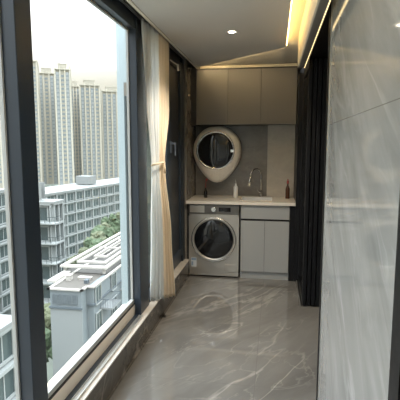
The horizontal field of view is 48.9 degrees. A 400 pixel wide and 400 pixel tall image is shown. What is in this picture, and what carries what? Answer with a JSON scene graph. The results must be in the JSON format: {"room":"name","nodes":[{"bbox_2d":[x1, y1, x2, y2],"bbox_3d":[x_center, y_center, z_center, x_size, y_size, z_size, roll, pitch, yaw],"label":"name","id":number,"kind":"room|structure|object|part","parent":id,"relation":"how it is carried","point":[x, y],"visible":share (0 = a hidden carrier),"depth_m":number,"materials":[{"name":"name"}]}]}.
{"room":"enclosed laundry balcony","nodes":[
{"label":"enclosed laundry balcony","id":0,"kind":"room"},
{"bbox_2d":[116,23,127,304],"bbox_3d":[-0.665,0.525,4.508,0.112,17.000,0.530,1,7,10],"label":"wall","id":1,"kind":"structure","parent":0,"point":[120,32],"depth_m":4.12,"materials":[{"name":"grey paint"}]},
{"bbox_2d":[123,82,126,95],"bbox_3d":[-0.629,-1.002,3.983,0.120,0.120,0.030,1,7,10],"label":"trim","id":2,"kind":"structure","parent":1,"relation":"attached to","point":[125,85],"depth_m":3.98,"materials":[{"name":"grey metal"}]},
{"bbox_2d":[124,96,130,300],"bbox_3d":[-0.630,3.038,4.481,0.120,8.020,0.044,1,7,10],"label":"drain pipe","id":3,"kind":"object","parent":1,"relation":"attached to","point":[125,97],"visible":0.46,"depth_m":4.09,"materials":[{"name":"grey metal"}]},
{"bbox_2d":[146,111,150,278],"bbox_3d":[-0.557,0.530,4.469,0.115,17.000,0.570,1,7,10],"label":"trim","id":4,"kind":"structure","parent":1,"relation":"attached to","point":[148,140],"depth_m":4.37,"materials":[{"name":"grey metal"}]},
{"bbox_2d":[184,59,194,258],"bbox_3d":[-0.243,-0.440,5.536,0.270,2.660,0.580,1,7,10],"label":"wall","id":5,"kind":"structure","parent":0,"point":[189,131],"depth_m":5.31,"materials":[{"name":"tile"}]},
{"bbox_2d":[0,15,20,399],"bbox_3d":[-1.155,0.156,-0.035,0.140,2.460,3.948,1,7,10],"label":"window","id":6,"kind":"structure","parent":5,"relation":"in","point":[2,90],"depth_m":1.89,"materials":[{"name":"grey"}]},
{"bbox_2d":[0,0,47,399],"bbox_3d":[-0.781,-0.090,1.933,0.084,2.460,0.127,1,7,10],"label":"window frame","id":7,"kind":"structure","parent":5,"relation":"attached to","point":[16,32],"depth_m":1.91,"materials":[{"name":"grey metal"}]},
{"bbox_2d":[48,0,139,399],"bbox_3d":[-0.684,-0.190,2.727,0.140,2.460,1.525,1,7,10],"label":"window","id":8,"kind":"structure","parent":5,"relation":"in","point":[65,384],"depth_m":2.94,"materials":[{"name":"grey"}]},
{"bbox_2d":[71,315,142,399],"bbox_3d":[-0.937,1.274,0.881,0.033,0.014,5.500,1,7,10],"label":"trim","id":9,"kind":"structure","parent":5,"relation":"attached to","point":[84,387],"depth_m":2.81,"materials":[{"name":"silver metal"}]},
{"bbox_2d":[79,259,188,399],"bbox_3d":[-0.863,1.171,1.796,0.252,0.010,7.340,1,7,10],"label":"trim","id":10,"kind":"structure","parent":5,"relation":"attached to","point":[181,265],"depth_m":3.15,"materials":[{"name":"stone"}]},
{"bbox_2d":[86,261,188,399],"bbox_3d":[-0.864,1.320,1.815,0.250,0.290,7.340,1,7,10],"label":"trim","id":11,"kind":"structure","parent":5,"relation":"attached to","point":[102,390],"depth_m":3.21,"materials":[{"name":"stone"}]},
{"bbox_2d":[128,15,148,314],"bbox_3d":[-0.503,-0.294,3.565,0.084,2.460,0.240,1,7,10],"label":"window frame","id":12,"kind":"structure","parent":5,"relation":"attached to","point":[137,89],"depth_m":3.50,"materials":[{"name":"grey metal"}]},
{"bbox_2d":[106,274,189,399],"bbox_3d":[-0.736,1.361,1.798,0.010,0.012,7.340,1,7,10],"label":"baseboard","id":13,"kind":"structure","parent":5,"relation":"attached to","point":[150,334],"depth_m":3.45,"materials":[{"name":"stone"}]},
{"bbox_2d":[165,109,169,208],"bbox_3d":[-0.355,-0.405,4.446,0.079,2.460,0.120,1,7,10],"label":"trim","id":14,"kind":"structure","parent":5,"relation":"attached to","point":[167,152],"depth_m":4.43,"materials":[{"name":"grey metal"}]},
{"bbox_2d":[169,47,182,268],"bbox_3d":[-0.291,-0.453,4.807,0.215,2.454,0.620,1,7,10],"label":"window","id":15,"kind":"structure","parent":5,"relation":"in","point":[175,66],"depth_m":4.89,"materials":[{"name":"grey"}]},
{"bbox_3d":[-0.276,-0.529,4.514,0.060,0.150,0.030,1,7,10],"label":"handle","id":16,"kind":"part","parent":15,"relation":"part of","materials":[{"name":"grey metal"}]},
{"bbox_2d":[180,57,184,260],"bbox_3d":[-0.232,-0.495,5.170,0.079,2.460,0.120,1,7,10],"label":"trim","id":17,"kind":"structure","parent":5,"relation":"attached to","point":[181,59],"depth_m":5.17,"materials":[{"name":"grey metal"}]},
{"bbox_2d":[187,204,188,258],"bbox_3d":[-0.094,0.438,5.626,0.029,0.895,0.570,1,7,10],"label":"trim","id":18,"kind":"structure","parent":5,"relation":"attached to","point":[187,204],"depth_m":5.34,"materials":[{"name":"black metal"}]},
{"bbox_2d":[191,69,198,125],"bbox_3d":[-0.055,-1.277,5.543,0.065,0.680,0.300,1,7,10],"label":"trim","id":19,"kind":"structure","parent":5,"relation":"attached to","point":[193,71],"depth_m":5.40,"materials":[{"name":"black"}]},
{"bbox_2d":[131,0,290,66],"bbox_3d":[-0.156,-1.183,1.478,1.015,0.140,7.530,1,7,10],"label":"ceiling","id":20,"kind":"structure","parent":0,"point":[198,28],"depth_m":3.38,"materials":[{"name":"grey paint"}]},
{"bbox_2d":[286,0,291,45],"bbox_3d":[0.269,-1.062,0.935,0.006,0.012,6.580,1,7,10],"label":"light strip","id":21,"kind":"structure","parent":20,"relation":"attached to","point":[291,0],"depth_m":3.31,"materials":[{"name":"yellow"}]},
{"bbox_2d":[109,272,319,399],"bbox_3d":[1.871,1.445,1.661,5.200,0.120,7.920,1,7,10],"label":"floor","id":22,"kind":"structure","parent":0,"point":[220,337],"depth_m":3.46,"materials":[{"name":"stone"}]},
{"bbox_2d":[189,204,239,276],"bbox_3d":[0.208,0.458,5.516,0.600,0.882,0.610,1,7,10],"label":"washing machine","id":23,"kind":"object","parent":22,"relation":"on","point":[214,229],"visible":1,"depth_m":5.23,"materials":[{"name":"silver metal"}]},
{"bbox_3d":[-0.033,0.105,5.227,0.175,0.085,0.004,1,7,10],"label":"detergent drawer","id":24,"kind":"part","parent":23,"relation":"part of","materials":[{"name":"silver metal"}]},
{"bbox_3d":[0.161,0.470,5.232,0.492,0.492,0.036,1,7,10],"label":"glass","id":25,"kind":"part","parent":23,"relation":"part of","materials":[{"name":"black glass"}]},
{"bbox_3d":[0.163,0.469,5.239,0.540,0.540,0.035,1,7,10],"label":"door","id":26,"kind":"part","parent":23,"relation":"part of","materials":[{"name":"silver metal"}]},
{"bbox_3d":[0.164,0.110,5.207,0.600,0.114,0.021,1,7,10],"label":"control panel","id":27,"kind":"part","parent":23,"relation":"part of","materials":[{"name":"grey metal"}]},
{"bbox_2d":[240,205,289,279],"bbox_3d":[0.801,0.465,5.441,0.569,0.888,0.600,1,7,10],"label":"base cabinet","id":28,"kind":"object","parent":22,"relation":"on","point":[264,229],"visible":0.94,"depth_m":5.15,"materials":[{"name":"grey wood"}]},
{"bbox_2d":[186,195,295,205],"bbox_3d":[0.513,0.001,5.415,1.270,0.035,0.626,1,7,10],"label":"countertop","id":29,"kind":"structure","parent":28,"relation":"on","point":[196,199],"depth_m":5.20,"materials":[{"name":"beige stone"}]},
{"bbox_2d":[204,179,207,197],"bbox_3d":[0.073,-0.149,5.509,0.050,0.240,0.044,1,7,10],"label":"bottle","id":30,"kind":"object","parent":29,"relation":"on","point":[205,190],"visible":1,"depth_m":5.50,"materials":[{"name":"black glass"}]},
{"bbox_2d":[233,180,237,197],"bbox_3d":[0.447,-0.143,5.515,0.056,0.226,0.081,1,7,10],"label":"soap dispenser","id":31,"kind":"object","parent":29,"relation":"on","point":[235,190],"visible":1,"depth_m":5.51,"materials":[{"name":"white plastic"}]},
{"bbox_2d":[248,168,262,196],"bbox_3d":[0.699,-0.218,5.538,0.229,0.370,0.054,-4,8,-31],"label":"faucet","id":32,"kind":"object","parent":29,"relation":"on","point":[259,170],"visible":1,"depth_m":5.55,"materials":[{"name":"silver metal"}]},
{"bbox_3d":[0.705,-0.247,5.542,0.181,0.315,0.022,-4,8,-29],"label":"spout","id":33,"kind":"part","parent":32,"relation":"part of","materials":[{"name":"silver metal"}]},
{"bbox_2d":[240,197,271,200],"bbox_3d":[0.692,0.078,5.401,0.380,0.186,0.340,1,7,10],"label":"sink","id":34,"kind":"object","parent":29,"relation":"in","point":[242,198],"visible":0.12,"depth_m":5.54,"materials":[{"name":"white ceramic"}]},
{"bbox_2d":[285,179,289,198],"bbox_3d":[1.080,-0.138,5.420,0.052,0.240,0.052,1,7,10],"label":"bottle","id":35,"kind":"object","parent":29,"relation":"on","point":[287,190],"visible":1,"depth_m":5.41,"materials":[{"name":"brown glass"}]},
{"bbox_3d":[0.617,0.545,5.186,0.274,0.608,0.020,1,7,10],"label":"door","id":36,"kind":"part","parent":28,"relation":"part of","materials":[{"name":"grey wood"}]},
{"bbox_3d":[0.757,0.234,5.129,0.560,0.020,0.008,1,7,10],"label":"finger rail","id":37,"kind":"part","parent":28,"relation":"part of","materials":[{"name":"black metal"}]},
{"bbox_3d":[0.756,0.143,5.112,0.556,0.160,0.020,1,7,10],"label":"panel","id":38,"kind":"part","parent":28,"relation":"part of","materials":[{"name":"grey wood"}]},
{"bbox_3d":[0.893,0.551,5.140,0.278,0.608,0.020,1,7,10],"label":"door","id":39,"kind":"part","parent":28,"relation":"part of","materials":[{"name":"grey wood"}]},
{"bbox_2d":[195,61,327,196],"bbox_3d":[2.423,-0.427,5.472,5.450,2.850,0.180,1,7,10],"label":"wall","id":40,"kind":"structure","parent":0,"point":[302,69],"depth_m":5.63,"materials":[{"name":"black"}]},
{"bbox_2d":[126,0,199,68],"bbox_3d":[-0.636,-1.224,1.754,0.025,0.166,7.920,1,7,10],"label":"trim","id":41,"kind":"structure","parent":40,"relation":"attached to","point":[130,2],"depth_m":3.54,"materials":[{"name":"beige paint"}]},
{"bbox_2d":[196,68,229,125],"bbox_3d":[0.171,-1.272,5.494,0.390,0.674,0.319,1,7,10],"label":"upper cabinet","id":42,"kind":"object","parent":40,"relation":"attached to","point":[211,84],"visible":0.98,"depth_m":5.34,"materials":[{"name":"brown"}]},
{"bbox_2d":[193,126,240,181],"bbox_3d":[0.221,-0.581,5.587,0.606,0.713,0.252,1,7,10],"label":"washer","id":43,"kind":"object","parent":40,"relation":"attached to","point":[217,149],"visible":1,"depth_m":5.48,"materials":[{"name":"beige plastic"}]},
{"bbox_3d":[0.189,-0.616,5.473,0.442,0.442,0.024,1,7,10],"label":"door glass","id":44,"kind":"part","parent":43,"relation":"part of","materials":[{"name":"black glass"}]},
{"bbox_2d":[196,125,267,195],"bbox_3d":[0.404,-0.531,5.701,0.927,1.000,0.020,1,7,10],"label":"backsplash","id":45,"kind":"structure","parent":40,"relation":"attached to","point":[253,139],"depth_m":5.67,"materials":[{"name":"tile"}]},
{"bbox_2d":[228,67,261,125],"bbox_3d":[0.559,-1.264,5.429,0.394,0.674,0.319,1,7,10],"label":"upper cabinet","id":46,"kind":"object","parent":40,"relation":"attached to","point":[244,84],"visible":0.98,"depth_m":5.27,"materials":[{"name":"brown"}]},
{"bbox_2d":[206,47,285,65],"bbox_3d":[0.426,-1.631,4.888,1.015,0.095,1.334,1,7,10],"label":"trim","id":47,"kind":"structure","parent":40,"relation":"attached to","point":[276,56],"depth_m":5.00,"materials":[{"name":"beige paint"}]},
{"bbox_2d":[200,63,297,68],"bbox_3d":[0.585,-1.632,5.441,1.215,0.051,0.200,1,7,10],"label":"trim","id":48,"kind":"structure","parent":40,"relation":"attached to","point":[284,64],"depth_m":5.33,"materials":[{"name":"beige paint"}]},
{"bbox_2d":[261,66,297,124],"bbox_3d":[0.960,-1.256,5.362,0.417,0.674,0.319,1,7,10],"label":"upper cabinet","id":49,"kind":"object","parent":40,"relation":"attached to","point":[278,84],"visible":1,"depth_m":5.21,"materials":[{"name":"brown"}]},
{"bbox_2d":[267,125,294,196],"bbox_3d":[1.027,-0.518,5.595,0.338,1.000,0.022,1,7,10],"label":"trim","id":50,"kind":"structure","parent":40,"relation":"attached to","point":[281,138],"depth_m":5.58,"materials":[{"name":"stone"}]},
{"bbox_2d":[284,0,305,62],"bbox_3d":[0.459,-1.224,1.568,0.165,0.080,7.920,1,7,10],"label":"trim","id":51,"kind":"structure","parent":40,"relation":"attached to","point":[297,9],"depth_m":3.83,"materials":[{"name":"beige paint"}]},
{"bbox_2d":[304,0,399,399],"bbox_3d":[0.822,-0.058,2.561,0.190,2.640,4.900,1,7,10],"label":"wall","id":52,"kind":"structure","parent":0,"point":[363,176],"depth_m":1.49,"materials":[{"name":"stone"}]},
{"bbox_2d":[288,206,295,280],"bbox_3d":[1.113,0.472,5.388,0.060,0.886,0.600,1,7,10],"label":"trim","id":53,"kind":"structure","parent":52,"relation":"attached to","point":[292,208],"depth_m":5.10,"materials":[{"name":"black metal"}]},
{"bbox_2d":[298,58,312,304],"bbox_3d":[1.089,-0.180,4.580,0.034,2.358,0.810,1,7,10],"label":"sliding door","id":54,"kind":"structure","parent":52,"relation":"in","point":[308,73],"depth_m":4.36,"materials":[{"name":"black metal"}]},
{"bbox_3d":[1.089,-0.179,4.580,0.008,2.220,0.710,1,7,10],"label":"glass","id":55,"kind":"part","parent":54,"relation":"part of","materials":[{"name":"black glass"}]},
{"bbox_2d":[294,73,326,280],"bbox_3d":[1.296,-0.261,5.276,0.302,2.370,0.620,1,7,10],"label":"trim","id":56,"kind":"structure","parent":52,"relation":"attached to","point":[299,108],"depth_m":5.01,"materials":[{"name":"black metal"}]},
{"bbox_2d":[306,58,317,304],"bbox_3d":[1.132,-0.180,4.579,0.034,2.358,0.798,1,7,10],"label":"sliding door","id":57,"kind":"structure","parent":52,"relation":"in","point":[315,61],"depth_m":4.20,"materials":[{"name":"black metal"}]},
{"bbox_3d":[1.132,-0.179,4.579,0.008,2.220,0.698,1,7,10],"label":"glass","id":58,"kind":"part","parent":57,"relation":"part of","materials":[{"name":"black glass"}]},
{"bbox_2d":[310,58,322,305],"bbox_3d":[1.174,-0.179,4.566,0.034,2.358,0.810,1,7,10],"label":"sliding door","id":59,"kind":"structure","parent":52,"relation":"in","point":[320,60],"depth_m":4.19,"materials":[{"name":"black metal"}]},
{"bbox_3d":[1.174,-0.178,4.566,0.008,2.220,0.710,1,7,10],"label":"glass","id":60,"kind":"part","parent":59,"relation":"part of","materials":[{"name":"black glass"}]},
{"bbox_2d":[315,58,327,305],"bbox_3d":[1.217,-0.179,4.565,0.034,2.358,0.798,1,7,10],"label":"sliding door","id":61,"kind":"structure","parent":52,"relation":"in","point":[324,69],"depth_m":4.18,"materials":[{"name":"black metal"}]},
{"bbox_3d":[1.217,-0.178,4.565,0.008,2.220,0.698,1,7,10],"label":"glass","id":62,"kind":"part","parent":61,"relation":"part of","materials":[{"name":"black glass"}]},
{"bbox_2d":[316,0,332,399],"bbox_3d":[0.821,0.066,2.534,0.217,2.400,0.065,1,7,10],"label":"trim","id":63,"kind":"structure","parent":52,"relation":"attached to","point":[331,0],"depth_m":2.54,"materials":[{"name":"black metal"}]},
{"bbox_2d":[388,193,399,399],"bbox_3d":[0.559,0.259,0.990,0.215,2.400,0.080,1,7,10],"label":"trim","id":64,"kind":"structure","parent":52,"relation":"attached to","point":[394,372],"depth_m":1.02,"materials":[{"name":"black metal"}]},
{"bbox_3d":[1.050,0.561,-2.434,5.500,2.850,0.150,1,7,10],"label":"wall","id":65,"kind":"structure","parent":0,"visible":0},
{"bbox_2d":[298,0,319,67],"bbox_3d":[0.384,-0.949,0.838,0.060,0.285,6.400,1,7,10],"label":"trim","id":66,"kind":"structure","parent":65,"relation":"attached to","point":[311,6],"depth_m":2.96,"materials":[{"name":"beige paint"}]},
{"bbox_2d":[299,0,329,67],"bbox_3d":[0.386,-0.818,0.854,0.045,0.028,6.400,1,7,10],"label":"trim","id":67,"kind":"structure","parent":65,"relation":"attached to","point":[323,4],"depth_m":2.65,"materials":[{"name":"grey metal"}]},
{"bbox_2d":[304,0,330,67],"bbox_3d":[0.787,-1.085,3.052,0.007,0.012,1.900,1,7,10],"label":"trim","id":68,"kind":"structure","parent":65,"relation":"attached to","point":[330,0],"depth_m":2.61,"materials":[{"name":"beige"}]},
{"bbox_3d":[-0.769,-1.349,1.761,0.245,0.080,7.920,1,7,10],"label":"trim","id":69,"kind":"structure","parent":0,"visible":0},
{"bbox_2d":[119,0,185,60],"bbox_3d":[-0.774,-1.214,1.488,0.024,0.120,7.250,1,7,10],"label":"track","id":70,"kind":"object","parent":69,"relation":"attached to","point":[124,2],"visible":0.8,"depth_m":3.33,"materials":[{"name":"silver metal"}]},
{"bbox_3d":[-0.715,-1.213,1.478,0.024,0.120,7.250,1,7,10],"label":"track","id":71,"kind":"object","parent":69,"relation":"attached to","visible":0},
{"bbox_2d":[141,18,174,300],"bbox_3d":[-0.360,-0.261,3.807,0.173,2.327,0.705,3,8,22],"label":"curtain","id":72,"kind":"object","parent":71,"relation":"hanging from","point":[155,46],"visible":0.99,"depth_m":3.87,"materials":[{"name":"white fabric"}]},
{"bbox_3d":[-0.409,-0.243,3.667,0.124,2.327,0.420,1,7,10],"label":"sheer panel","id":73,"kind":"part","parent":72,"relation":"part of","materials":[{"name":"white fabric"}]},
{"bbox_3d":[-0.285,-0.282,3.977,0.139,2.327,0.356,1,7,10],"label":"drape panel","id":74,"kind":"part","parent":72,"relation":"part of","materials":[{"name":"beige fabric"}]},
{"label":"outside","id":75,"kind":"structure","parent":0,"visible":0},
{"bbox_2d":[45,184,58,381],"bbox_3d":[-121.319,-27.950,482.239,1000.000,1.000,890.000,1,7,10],"label":"ground","id":76,"kind":"structure","parent":75,"point":[50,363],"depth_m":62.93,"materials":[{"name":"grey concrete"}]},
{"bbox_2d":[0,120,3,187],"bbox_3d":[-141.701,-45.304,310.755,13.636,75.980,15.600,-2,7,-17],"label":"apartment tower","id":77,"kind":"structure","parent":76,"relation":"on","point":[1,156],"depth_m":307.01,"materials":[{"name":"beige concrete"}]},
{"bbox_2d":[0,188,10,314],"bbox_3d":[-39.163,9.411,72.091,9.500,26.600,16.900,1,7,10],"label":"apartment block","id":78,"kind":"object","parent":76,"relation":"on","point":[5,302],"visible":0.5,"depth_m":77.46,"materials":[{"name":"grey concrete"}]},
{"bbox_2d":[0,314,15,399],"bbox_3d":[-19.306,17.213,30.637,9.900,21.400,9.500,1,7,10],"label":"apartment block","id":79,"kind":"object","parent":76,"relation":"on","point":[7,375],"visible":0.57,"depth_m":32.63,"materials":[{"name":"grey concrete"}]},
{"bbox_2d":[33,60,43,181],"bbox_3d":[-127.630,-57.448,327.280,17.674,95.980,15.600,-2,7,-17],"label":"apartment tower","id":80,"kind":"structure","parent":76,"relation":"on","point":[35,62],"depth_m":323.76,"materials":[{"name":"beige concrete"}]},
{"bbox_2d":[44,303,51,342],"bbox_3d":[-18.573,18.887,56.462,5.980,11.686,4.106,1,7,10],"label":"tree","id":81,"kind":"object","parent":76,"relation":"on","point":[47,314],"visible":0.13,"depth_m":54.88,"materials":[{"name":"green plant"}]},
{"bbox_2d":[45,327,51,361],"bbox_3d":[-19.044,19.998,51.404,5.680,10.737,4.312,6,9,41],"label":"tree","id":82,"kind":"object","parent":76,"relation":"on","point":[47,331],"visible":0.15,"depth_m":50.62,"materials":[{"name":"green plant"}]},
{"bbox_2d":[39,68,58,183],"bbox_3d":[-124.043,-59.913,361.112,14.199,92.480,15.600,-2,7,-17],"label":"apartment tower","id":83,"kind":"structure","parent":76,"relation":"on","point":[47,85],"depth_m":354.54,"materials":[{"name":"beige concrete"}]},
{"bbox_2d":[38,182,65,303],"bbox_3d":[-24.278,10.265,67.677,7.550,26.000,5.020,1,7,10],"label":"apartment block","id":84,"kind":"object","parent":76,"relation":"on","point":[52,227],"visible":0.3,"depth_m":66.02,"materials":[{"name":"grey concrete"}]},
{"bbox_3d":[-24.415,5.764,65.390,7.250,0.940,1.600,1,7,10],"label":"railing","id":85,"kind":"part","parent":84,"relation":"part of","materials":[{"name":"grey"}]},
{"bbox_3d":[-24.415,8.741,65.762,7.250,0.940,1.600,1,7,10],"label":"railing","id":86,"kind":"part","parent":84,"relation":"part of","materials":[{"name":"grey"}]},
{"bbox_2d":[54,60,74,184],"bbox_3d":[-100.915,-56.325,327.978,11.687,93.580,15.600,-2,7,-17],"label":"apartment tower","id":87,"kind":"structure","parent":76,"relation":"on","point":[62,76],"depth_m":321.39,"materials":[{"name":"beige concrete"}]},
{"bbox_2d":[72,81,81,182],"bbox_3d":[-105.177,-57.313,374.575,8.370,83.980,15.600,-2,7,-17],"label":"apartment tower","id":88,"kind":"structure","parent":76,"relation":"on","point":[75,89],"depth_m":367.67,"materials":[{"name":"beige concrete"}]},
{"bbox_2d":[66,247,90,268],"bbox_3d":[-20.834,15.158,77.057,5.122,13.975,5.461,1,7,10],"label":"tree","id":89,"kind":"object","parent":76,"relation":"on","point":[81,250],"visible":0.09,"depth_m":76.06,"materials":[{"name":"green plant"}]},
{"bbox_2d":[45,175,119,259],"bbox_3d":[-36.247,3.637,136.825,12.900,22.000,64.900,3,8,21],"label":"apartment block","id":90,"kind":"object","parent":76,"relation":"on","point":[88,200],"visible":0.29,"depth_m":128.12,"materials":[{"name":"grey concrete"}]},
{"bbox_2d":[47,242,121,376],"bbox_3d":[-7.266,13.925,70.846,5.400,17.950,57.200,1,7,10],"label":"rooftop building","id":91,"kind":"structure","parent":76,"relation":"on","point":[78,310],"depth_m":43.02,"materials":[{"name":"grey concrete"}]},
{"bbox_2d":[47,271,70,282],"bbox_3d":[-14.591,7.930,45.640,0.850,0.200,3.500,1,7,10],"label":"roof canopy","id":92,"kind":"object","parent":91,"relation":"on","point":[62,274],"visible":1,"depth_m":45.25,"materials":[{"name":"grey concrete"}]},
{"bbox_2d":[65,273,72,280],"bbox_3d":[-13.425,7.922,45.184,0.580,0.570,0.696,1,7,10],"label":"roof hatch","id":93,"kind":"object","parent":91,"relation":"on","point":[69,276],"visible":1,"depth_m":44.92,"materials":[{"name":"white concrete"}]},
{"bbox_2d":[78,276,92,279],"bbox_3d":[-11.830,8.044,45.337,1.392,0.290,0.580,1,7,10],"label":"duct","id":94,"kind":"object","parent":91,"relation":"on","point":[79,277],"visible":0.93,"depth_m":45.14,"materials":[{"name":"white metal"}]},
{"bbox_2d":[60,232,120,274],"bbox_3d":[-9.915,5.645,62.188,5.300,0.870,31.000,1,7,10],"label":"pergola","id":95,"kind":"object","parent":91,"relation":"on","point":[105,263],"visible":0.41,"depth_m":50.77,"materials":[{"name":"grey concrete"}]},
{"bbox_3d":[-9.907,5.344,61.894,3.400,0.200,26.500,1,7,10],"label":"frame","id":96,"kind":"part","parent":95,"relation":"part of","materials":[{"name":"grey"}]},
{"bbox_3d":[-9.899,5.338,61.943,1.600,0.200,21.400,1,7,10],"label":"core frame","id":97,"kind":"part","parent":95,"relation":"part of","materials":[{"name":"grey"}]},
{"bbox_3d":[-9.297,10.356,45.909,1.300,0.900,2.600,1,7,10],"label":"railing","id":98,"kind":"part","parent":91,"relation":"part of","materials":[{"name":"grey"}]},
{"bbox_2d":[79,80,102,179],"bbox_3d":[-88.444,-54.330,356.764,16.239,82.480,15.600,-2,7,-17],"label":"apartment tower","id":99,"kind":"structure","parent":76,"relation":"on","point":[90,93],"depth_m":349.81,"materials":[{"name":"beige concrete"}]},
{"bbox_2d":[84,237,103,251],"bbox_3d":[-20.118,14.214,83.916,5.191,14.148,3.876,7,10,43],"label":"tree","id":100,"kind":"object","parent":76,"relation":"on","point":[89,242],"visible":0.35,"depth_m":82.44,"materials":[{"name":"green plant"}]},
{"bbox_2d":[83,231,109,246],"bbox_3d":[-21.069,13.407,90.617,5.078,14.086,6.293,1,7,10],"label":"tree","id":101,"kind":"object","parent":76,"relation":"on","point":[98,234],"visible":0.15,"depth_m":89.19,"materials":[{"name":"green plant"}]},
{"bbox_2d":[90,224,113,240],"bbox_3d":[-21.341,12.557,97.180,4.932,14.145,5.238,1,7,10],"label":"tree","id":102,"kind":"object","parent":76,"relation":"on","point":[109,232],"visible":0.36,"depth_m":95.71,"materials":[{"name":"green plant"}]},
{"bbox_2d":[100,222,114,234],"bbox_3d":[-22.184,11.924,103.423,4.221,13.854,5.020,1,7,10],"label":"tree","id":103,"kind":"object","parent":76,"relation":"on","point":[103,223],"visible":0.1,"depth_m":101.82,"materials":[{"name":"green plant"}]},
{"bbox_2d":[101,86,118,179],"bbox_3d":[-75.055,-55.451,375.806,17.423,79.980,15.600,-2,7,-17],"label":"apartment tower","id":104,"kind":"structure","parent":76,"relation":"on","point":[109,107],"depth_m":368.39,"materials":[{"name":"beige concrete"}]},
{"bbox_2d":[101,213,119,234],"bbox_3d":[-22.422,10.534,112.020,4.931,14.479,5.074,1,7,10],"label":"tree","id":105,"kind":"object","parent":76,"relation":"on","point":[114,222],"visible":0.45,"depth_m":110.18,"materials":[{"name":"green plant"}]},
{"bbox_2d":[109,212,119,237],"bbox_3d":[-23.361,9.881,121.210,4.365,13.495,5.197,1,7,10],"label":"tree","id":106,"kind":"object","parent":76,"relation":"on","point":[117,214],"visible":0.11,"depth_m":119.22,"materials":[{"name":"green plant"}]},
{"bbox_3d":[-23.859,6.086,120.713,4.666,5.841,4.415,-3,8,-20],"label":"crown","id":107,"kind":"part","parent":106,"relation":"part of","materials":[{"name":"green plant"}]}
]}

